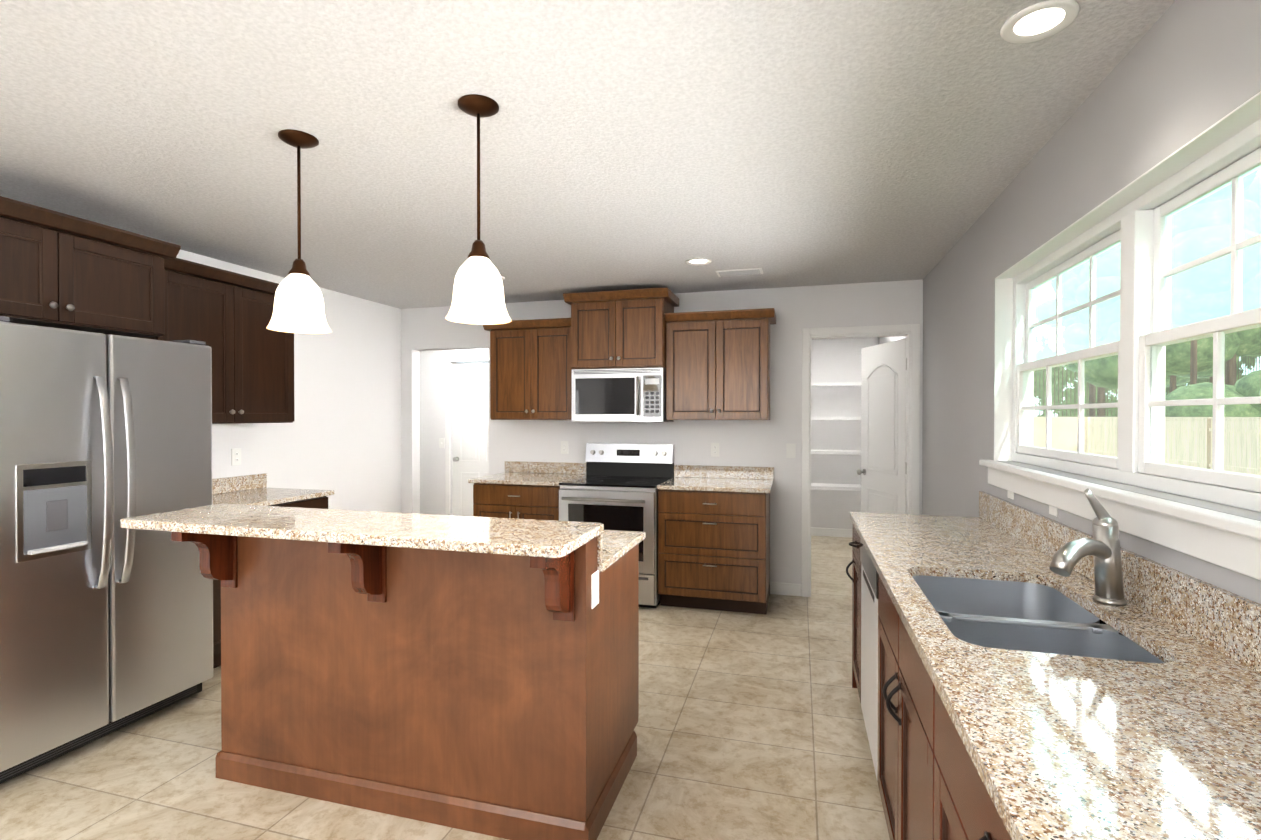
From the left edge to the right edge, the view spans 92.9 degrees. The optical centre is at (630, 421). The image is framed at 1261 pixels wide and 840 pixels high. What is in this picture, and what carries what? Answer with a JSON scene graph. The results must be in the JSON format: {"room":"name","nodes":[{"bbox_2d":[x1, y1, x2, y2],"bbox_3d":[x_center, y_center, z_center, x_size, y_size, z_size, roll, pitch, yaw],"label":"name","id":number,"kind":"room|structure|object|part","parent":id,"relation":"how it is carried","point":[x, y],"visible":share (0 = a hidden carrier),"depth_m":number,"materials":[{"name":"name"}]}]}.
{"room":"kitchen","nodes":[
{"label":"kitchen","id":0,"kind":"room"},
{"bbox_2d":[176,250,400,512],"bbox_3d":[-3.282,0.182,2.042,0.120,2.440,7.660,0,0,16],"label":"wall","id":1,"kind":"structure","parent":0,"point":[340,435],"depth_m":4.94,"materials":[{"name":"white paint"}]},
{"bbox_2d":[0,196,79,327],"bbox_3d":[-2.791,-0.653,2.461,0.589,0.462,0.507,0,0,16],"label":"upper cabinet","id":2,"kind":"object","parent":1,"relation":"attached to","point":[61,270],"depth_m":2.51,"materials":[{"name":"brown wood"}]},
{"bbox_2d":[62,218,171,339],"bbox_3d":[-2.685,-0.656,2.839,0.589,0.462,0.507,0,0,16],"label":"upper cabinet","id":3,"kind":"object","parent":1,"relation":"attached to","point":[126,277],"depth_m":2.83,"materials":[{"name":"brown wood"}]},
{"bbox_2d":[163,256,293,423],"bbox_3d":[-2.575,-0.441,3.692,0.339,0.907,0.910,0,0,16],"label":"upper cabinet","id":4,"kind":"object","parent":1,"relation":"attached to","point":[231,312],"depth_m":3.66,"materials":[{"name":"brown wood"}]},
{"bbox_2d":[231,448,240,465],"bbox_3d":[-2.655,0.240,4.037,0.007,0.114,0.070,0,0,16],"label":"electrical outlet","id":5,"kind":"object","parent":1,"relation":"attached to","point":[236,456],"visible":1,"depth_m":4.03,"materials":[{"name":"white plastic"}]},
{"bbox_2d":[212,473,266,495],"bbox_3d":[-2.727,0.423,3.749,0.020,0.100,1.035,0,0,16],"label":"backsplash","id":6,"kind":"structure","parent":1,"relation":"attached to","point":[237,483],"depth_m":4.03,"materials":[{"name":"beige stone"}]},
{"bbox_2d":[0,536,889,839],"bbox_3d":[-1.179,1.435,2.842,5.900,0.080,10.320,0,0,16],"label":"floor","id":7,"kind":"structure","parent":0,"point":[750,726],"depth_m":2.44,"materials":[{"name":"tile"}]},
{"bbox_2d":[0,316,212,783],"bbox_3d":[-2.565,0.500,2.685,0.842,1.792,0.912,0,0,16],"label":"refrigerator","id":8,"kind":"object","parent":7,"relation":"on","point":[106,623],"visible":1,"depth_m":2.51,"materials":[{"name":"grey metal"}]},
{"bbox_2d":[213,496,327,668],"bbox_3d":[-2.459,0.946,3.671,0.580,0.884,0.990,0,0,16],"label":"base cabinet","id":9,"kind":"object","parent":7,"relation":"on","point":[321,502],"depth_m":3.32,"materials":[{"name":"brown wood"}]},
{"bbox_2d":[212,488,333,505],"bbox_3d":[-2.447,0.489,3.671,0.600,0.030,1.035,0,0,16],"label":"countertop","id":10,"kind":"structure","parent":9,"relation":"on","point":[250,496],"depth_m":3.82,"materials":[{"name":"beige stone"}]},
{"bbox_2d":[171,507,645,839],"bbox_3d":[-0.811,0.889,2.390,1.551,1.019,0.919,0,0,16],"label":"kitchen island","id":11,"kind":"object","parent":7,"relation":"on","point":[476,674],"depth_m":2.12,"materials":[{"name":"brown wood"}]},
{"bbox_2d":[120,504,607,559],"bbox_3d":[-0.959,0.365,2.099,1.704,0.032,0.405,0,0,16],"label":"island countertop","id":12,"kind":"structure","parent":11,"relation":"on","point":[481,536],"depth_m":1.99,"materials":[{"name":"beige stone"}]},
{"bbox_2d":[473,475,585,520],"bbox_3d":[-0.819,0.935,5.009,0.758,0.884,0.620,0,0,16],"label":"base cabinet","id":13,"kind":"object","parent":7,"relation":"on","point":[499,500],"depth_m":4.71,"materials":[{"name":"brown wood"}]},
{"bbox_2d":[468,471,583,486],"bbox_3d":[-0.836,0.478,5.000,0.788,0.030,0.640,0,0,16],"label":"countertop","id":14,"kind":"structure","parent":13,"relation":"on","point":[517,478],"depth_m":4.79,"materials":[{"name":"beige stone"}]},
{"bbox_2d":[559,443,673,607],"bbox_3d":[-0.105,0.787,4.737,0.756,1.185,0.757,0,0,16],"label":"electric range","id":15,"kind":"object","parent":7,"relation":"on","point":[615,488],"visible":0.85,"depth_m":4.48,"materials":[{"name":"grey metal"}]},
{"bbox_2d":[658,491,769,614],"bbox_3d":[0.656,0.938,4.594,0.778,0.884,0.620,0,0,16],"label":"base cabinet","id":16,"kind":"object","parent":7,"relation":"on","point":[713,537],"depth_m":4.31,"materials":[{"name":"brown wood"}]},
{"bbox_2d":[657,475,773,494],"bbox_3d":[0.668,0.482,4.577,0.808,0.030,0.640,0,0,16],"label":"countertop","id":17,"kind":"structure","parent":16,"relation":"on","point":[677,483],"depth_m":4.38,"materials":[{"name":"beige stone"}]},
{"bbox_2d":[850,524,853,687],"bbox_3d":[1.399,0.953,2.846,0.615,0.884,0.452,0,0,16],"label":"base cabinet","id":18,"kind":"object","parent":7,"relation":"on","point":[851,543],"depth_m":3.09,"materials":[{"name":"brown wood"}]},
{"bbox_3d":[1.458,0.951,3.054,0.615,0.884,0.020,0,0,16],"label":"cabinet panel","id":19,"kind":"part","parent":18,"relation":"part of","materials":[{"name":"brown wood"}]},
{"bbox_2d":[854,528,917,839],"bbox_3d":[1.255,0.959,2.340,0.619,0.880,0.718,0,0,16],"label":"base cabinet","id":20,"kind":"object","parent":7,"relation":"on","point":[888,697],"depth_m":1.98,"materials":[{"name":"brown wood"}]},
{"bbox_2d":[860,539,878,777],"bbox_3d":[1.246,0.959,2.343,0.599,0.880,0.594,0,0,16],"label":"dishwasher","id":21,"kind":"object","parent":20,"relation":"in","point":[869,574],"depth_m":2.37,"materials":[{"name":"grey"}]},
{"bbox_2d":[850,512,1260,839],"bbox_3d":[0.730,0.515,0.485,0.627,0.029,5.390,0,0,16],"label":"countertop","id":22,"kind":"structure","parent":20,"relation":"on","point":[1060,745],"depth_m":1.01,"materials":[{"name":"beige stone"}]},
{"bbox_2d":[890,568,1177,687],"bbox_3d":[1.028,0.614,1.617,0.480,0.213,0.790,0,0,16],"label":"sink","id":23,"kind":"object","parent":22,"relation":"in","point":[1032,613],"depth_m":1.62,"materials":[{"name":"silver metal"}]},
{"bbox_2d":[1022,488,1153,607],"bbox_3d":[1.200,0.334,1.572,0.237,0.314,0.230,0,0,16],"label":"faucet","id":24,"kind":"object","parent":22,"relation":"on","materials":[{"name":"silver metal"}]},
{"bbox_2d":[918,660,1005,839],"bbox_3d":[0.811,0.970,0.756,0.615,0.884,0.968,0,0,16],"label":"base cabinet","id":25,"kind":"object","parent":7,"relation":"on","point":[952,804],"depth_m":1.17,"materials":[{"name":"brown wood"}]},
{"bbox_2d":[419,349,488,514],"bbox_3d":[-0.933,0.144,6.585,4.340,2.440,0.120,0,0,16],"label":"wall","id":26,"kind":"structure","parent":0,"point":[432,430],"depth_m":6.90,"materials":[{"name":"white paint"}]},
{"bbox_2d":[439,438,444,447],"bbox_3d":[-2.164,0.252,6.864,0.070,0.114,0.012,0,0,16],"label":"light switch","id":27,"kind":"object","parent":26,"relation":"attached to","point":[441,442],"visible":1,"depth_m":6.86,"materials":[{"name":"white plastic"}]},
{"bbox_2d":[445,355,488,514],"bbox_3d":[-1.683,0.314,6.727,0.894,2.097,0.016,0,0,16],"label":"door frame","id":28,"kind":"structure","parent":26,"relation":"attached to","point":[448,360],"depth_m":6.83,"materials":[{"name":"white wood"}]},
{"bbox_2d":[452,362,488,515],"bbox_3d":[-1.668,0.346,6.781,0.770,2.017,0.174,0,0,16],"label":"hall door","id":29,"kind":"structure","parent":26,"relation":"in","point":[470,420],"depth_m":6.81,"materials":[{"name":"white wood"}]},
{"bbox_2d":[0,0,1175,308],"bbox_3d":[-1.179,-1.095,2.821,5.900,0.100,10.320,0,0,16],"label":"ceiling","id":30,"kind":"structure","parent":0,"point":[634,144],"depth_m":2.13,"materials":[{"name":"white paint"}]},
{"bbox_2d":[266,129,331,333],"bbox_3d":[-1.218,-0.688,2.202,0.212,0.704,0.212,0,0,16],"label":"pendant light","id":31,"kind":"object","parent":30,"relation":"hanging from","point":[298,304],"visible":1,"depth_m":2.16,"materials":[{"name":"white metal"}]},
{"bbox_2d":[445,94,511,324],"bbox_3d":[-0.499,-0.686,1.968,0.212,0.704,0.212,0,0,16],"label":"pendant light","id":32,"kind":"object","parent":30,"relation":"hanging from","point":[478,294],"visible":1,"depth_m":1.92,"materials":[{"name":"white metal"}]},
{"bbox_2d":[685,258,710,264],"bbox_3d":[0.447,-1.049,3.943,0.170,0.009,0.170,0,0,16],"label":"recessed light","id":33,"kind":"object","parent":30,"relation":"in","point":[698,261],"visible":0.96,"depth_m":3.94,"materials":[{"name":"white"}]},
{"bbox_2d":[716,268,762,276],"bbox_3d":[0.772,-1.051,4.236,0.320,0.010,0.170,0,0,16],"label":"ceiling vent","id":34,"kind":"object","parent":30,"relation":"in","point":[740,272],"visible":0.98,"depth_m":4.21,"materials":[{"name":"white metal"}]},
{"bbox_2d":[1000,0,1079,43],"bbox_3d":[1.055,-1.029,1.549,0.170,0.009,0.170,0,0,16],"label":"recessed light","id":35,"kind":"object","parent":30,"relation":"in","point":[1039,21],"visible":1,"depth_m":1.54,"materials":[{"name":"white plastic"}]},
{"bbox_2d":[401,279,922,584],"bbox_3d":[-0.563,0.154,5.318,5.740,2.440,0.120,0,0,16],"label":"wall","id":36,"kind":"structure","parent":0,"point":[758,443],"depth_m":4.85,"materials":[{"name":"white paint"}]},
{"bbox_2d":[488,318,571,419],"bbox_3d":[-0.781,-0.425,5.133,0.758,0.822,0.340,0,0,16],"label":"upper cabinet","id":37,"kind":"object","parent":36,"relation":"attached to","point":[530,377],"depth_m":4.97,"materials":[{"name":"brown wood"}]},
{"bbox_2d":[561,441,567,453],"bbox_3d":[-0.580,0.230,5.257,0.070,0.114,0.007,0,0,16],"label":"electrical outlet","id":38,"kind":"object","parent":36,"relation":"attached to","point":[564,447],"visible":1,"depth_m":5.25,"materials":[{"name":"white plastic"}]},
{"bbox_2d":[568,290,623,370],"bbox_3d":[-0.214,-0.718,4.929,0.435,0.592,0.420,0,0,16],"label":"upper cabinet","id":39,"kind":"object","parent":36,"relation":"attached to","point":[596,322],"depth_m":4.73,"materials":[{"name":"brown wood"}]},
{"bbox_2d":[572,367,673,421],"bbox_3d":[-0.065,-0.207,4.871,0.752,0.420,0.461,0,0,16],"label":"microwave","id":40,"kind":"object","parent":39,"relation":"attached to","point":[621,395],"visible":1,"depth_m":4.69,"materials":[{"name":"grey"}]},
{"bbox_2d":[505,461,773,478],"bbox_3d":[0.005,0.412,5.085,2.360,0.100,0.020,0,0,16],"label":"backsplash","id":41,"kind":"structure","parent":36,"relation":"attached to","point":[689,471],"depth_m":4.94,"materials":[{"name":"beige stone"}]},
{"bbox_2d":[624,287,675,370],"bbox_3d":[0.095,-0.718,4.842,0.435,0.592,0.420,0,0,16],"label":"upper cabinet","id":42,"kind":"object","parent":36,"relation":"attached to","point":[645,310],"depth_m":4.63,"materials":[{"name":"brown wood"}]},
{"bbox_2d":[711,443,718,456],"bbox_3d":[0.691,0.233,4.900,0.070,0.114,0.007,0,0,16],"label":"electrical outlet","id":43,"kind":"object","parent":36,"relation":"attached to","point":[714,449],"visible":1,"depth_m":4.90,"materials":[{"name":"white plastic"}]},
{"bbox_2d":[666,308,771,419],"bbox_3d":[0.694,-0.422,4.718,0.778,0.822,0.340,0,0,16],"label":"upper cabinet","id":44,"kind":"object","parent":36,"relation":"attached to","point":[719,361],"depth_m":4.55,"materials":[{"name":"brown wood"}]},
{"bbox_2d":[786,444,795,457],"bbox_3d":[1.268,0.234,4.735,0.070,0.114,0.012,0,0,16],"label":"light switch","id":45,"kind":"object","parent":36,"relation":"attached to","point":[790,450],"visible":1,"depth_m":4.74,"materials":[{"name":"white plastic"}]},
{"bbox_2d":[801,324,919,596],"bbox_3d":[1.769,0.326,4.654,0.844,2.107,0.136,0,0,16],"label":"door frame","id":46,"kind":"structure","parent":36,"relation":"attached to","point":[910,332],"depth_m":4.60,"materials":[{"name":"white wood"}]},
{"bbox_2d":[857,338,906,513],"bbox_3d":[2.105,0.363,4.951,0.174,2.012,0.744,0,0,-6],"label":"pantry door","id":47,"kind":"structure","parent":36,"relation":"in","point":[881,472],"depth_m":4.94,"materials":[{"name":"white wood"}]},
{"bbox_3d":[2.115,0.360,4.601,0.002,1.690,0.048,0,0,16],"label":"pantry door hinges","id":48,"kind":"part","parent":47,"relation":"part of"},
{"bbox_2d":[811,337,878,528],"bbox_3d":[2.031,0.139,7.226,1.780,2.440,0.120,0,0,16],"label":"wall","id":49,"kind":"structure","parent":0,"point":[836,360],"depth_m":7.05,"materials":[{"name":"white paint"}]},
{"bbox_2d":[811,527,852,537],"bbox_3d":[2.272,1.312,7.096,1.240,0.095,0.017,0,0,16],"label":"baseboard","id":50,"kind":"structure","parent":49,"relation":"attached to","point":[831,532],"depth_m":7.06,"materials":[{"name":"white wood"}]},
{"bbox_2d":[879,0,1260,603],"bbox_3d":[1.583,0.181,2.054,0.160,2.440,10.320,0,0,16],"label":"wall","id":51,"kind":"structure","parent":0,"point":[1182,73],"depth_m":2.02,"materials":[{"name":"grey paint"}]},
{"bbox_2d":[1007,491,1013,499],"bbox_3d":[1.651,0.279,2.603,0.007,0.114,0.070,0,0,16],"label":"electrical outlet","id":52,"kind":"object","parent":51,"relation":"attached to","point":[1010,494],"visible":0.27,"depth_m":2.60,"materials":[{"name":"white plastic"}]},
{"bbox_2d":[1049,505,1057,516],"bbox_3d":[1.527,0.283,2.164,0.007,0.114,0.070,0,0,16],"label":"electrical outlet","id":53,"kind":"object","parent":51,"relation":"attached to","point":[1053,510],"visible":0.38,"depth_m":2.16,"materials":[{"name":"white plastic"}]},
{"bbox_2d":[979,91,1260,579],"bbox_3d":[1.492,-0.179,1.828,0.195,0.975,2.200,0,0,16],"label":"window","id":54,"kind":"structure","parent":51,"relation":"in","point":[1134,219],"depth_m":1.76,"materials":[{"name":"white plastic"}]},
{"bbox_3d":[1.673,-0.055,2.314,0.030,0.405,0.944,0,0,16],"label":"sash","id":55,"kind":"part","parent":54,"relation":"part of","materials":[{"name":"white plastic"}]},
{"bbox_3d":[1.706,-0.427,2.301,0.030,0.403,0.944,0,0,16],"label":"sash","id":56,"kind":"part","parent":54,"relation":"part of","materials":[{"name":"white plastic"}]},
{"bbox_3d":[1.394,-0.047,1.320,0.030,0.405,0.944,0,0,16],"label":"sash","id":57,"kind":"part","parent":54,"relation":"part of","materials":[{"name":"white plastic"}]},
{"bbox_3d":[1.427,-0.419,1.308,0.030,0.403,0.944,0,0,16],"label":"sash","id":58,"kind":"part","parent":54,"relation":"part of","materials":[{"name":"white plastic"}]},
{"bbox_2d":[979,492,1260,675],"bbox_3d":[1.022,0.435,0.402,0.020,0.131,5.390,0,0,16],"label":"backsplash","id":59,"kind":"structure","parent":51,"relation":"attached to","point":[1225,620],"depth_m":1.37,"materials":[{"name":"beige stone"}]},
{"label":"outside","id":60,"kind":"structure","parent":0,"visible":0},
{"bbox_3d":[30.780,1.973,-3.488,59.060,0.150,70.000,0,0,16],"label":"ground","id":61,"kind":"structure","parent":60,"visible":0},
{"bbox_2d":[1033,282,1260,416],"bbox_3d":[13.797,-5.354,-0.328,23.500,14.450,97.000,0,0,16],"label":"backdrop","id":62,"kind":"object","parent":61,"relation":"on","point":[1046,351],"depth_m":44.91,"materials":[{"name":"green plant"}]},
{"bbox_2d":[1033,417,1260,474],"bbox_3d":[7.022,0.927,1.990,9.830,1.850,57.690,0,0,16],"label":"fence","id":63,"kind":"object","parent":61,"relation":"on","point":[1181,441],"depth_m":17.94,"materials":[{"name":"brown wood"}]},
{"bbox_2d":[1036,170,1260,416],"bbox_3d":[20.639,-5.184,7.559,12.359,13.980,68.056,0,0,16],"label":"trees","id":64,"kind":"object","parent":61,"relation":"on","point":[1096,378],"depth_m":23.64,"materials":[{"name":"green plant"}]},
{"bbox_3d":[1.254,0.148,6.126,0.120,2.440,2.420,0,0,16],"label":"wall","id":65,"kind":"structure","parent":0,"visible":0},
{"bbox_2d":[811,382,860,490],"bbox_3d":[2.371,0.167,6.907,0.949,1.217,0.313,0,0,16],"label":"wire shelf","id":66,"kind":"object","parent":65,"relation":"attached to","point":[854,487],"visible":0.21,"depth_m":6.75,"materials":[{"name":"white"}]}
]}

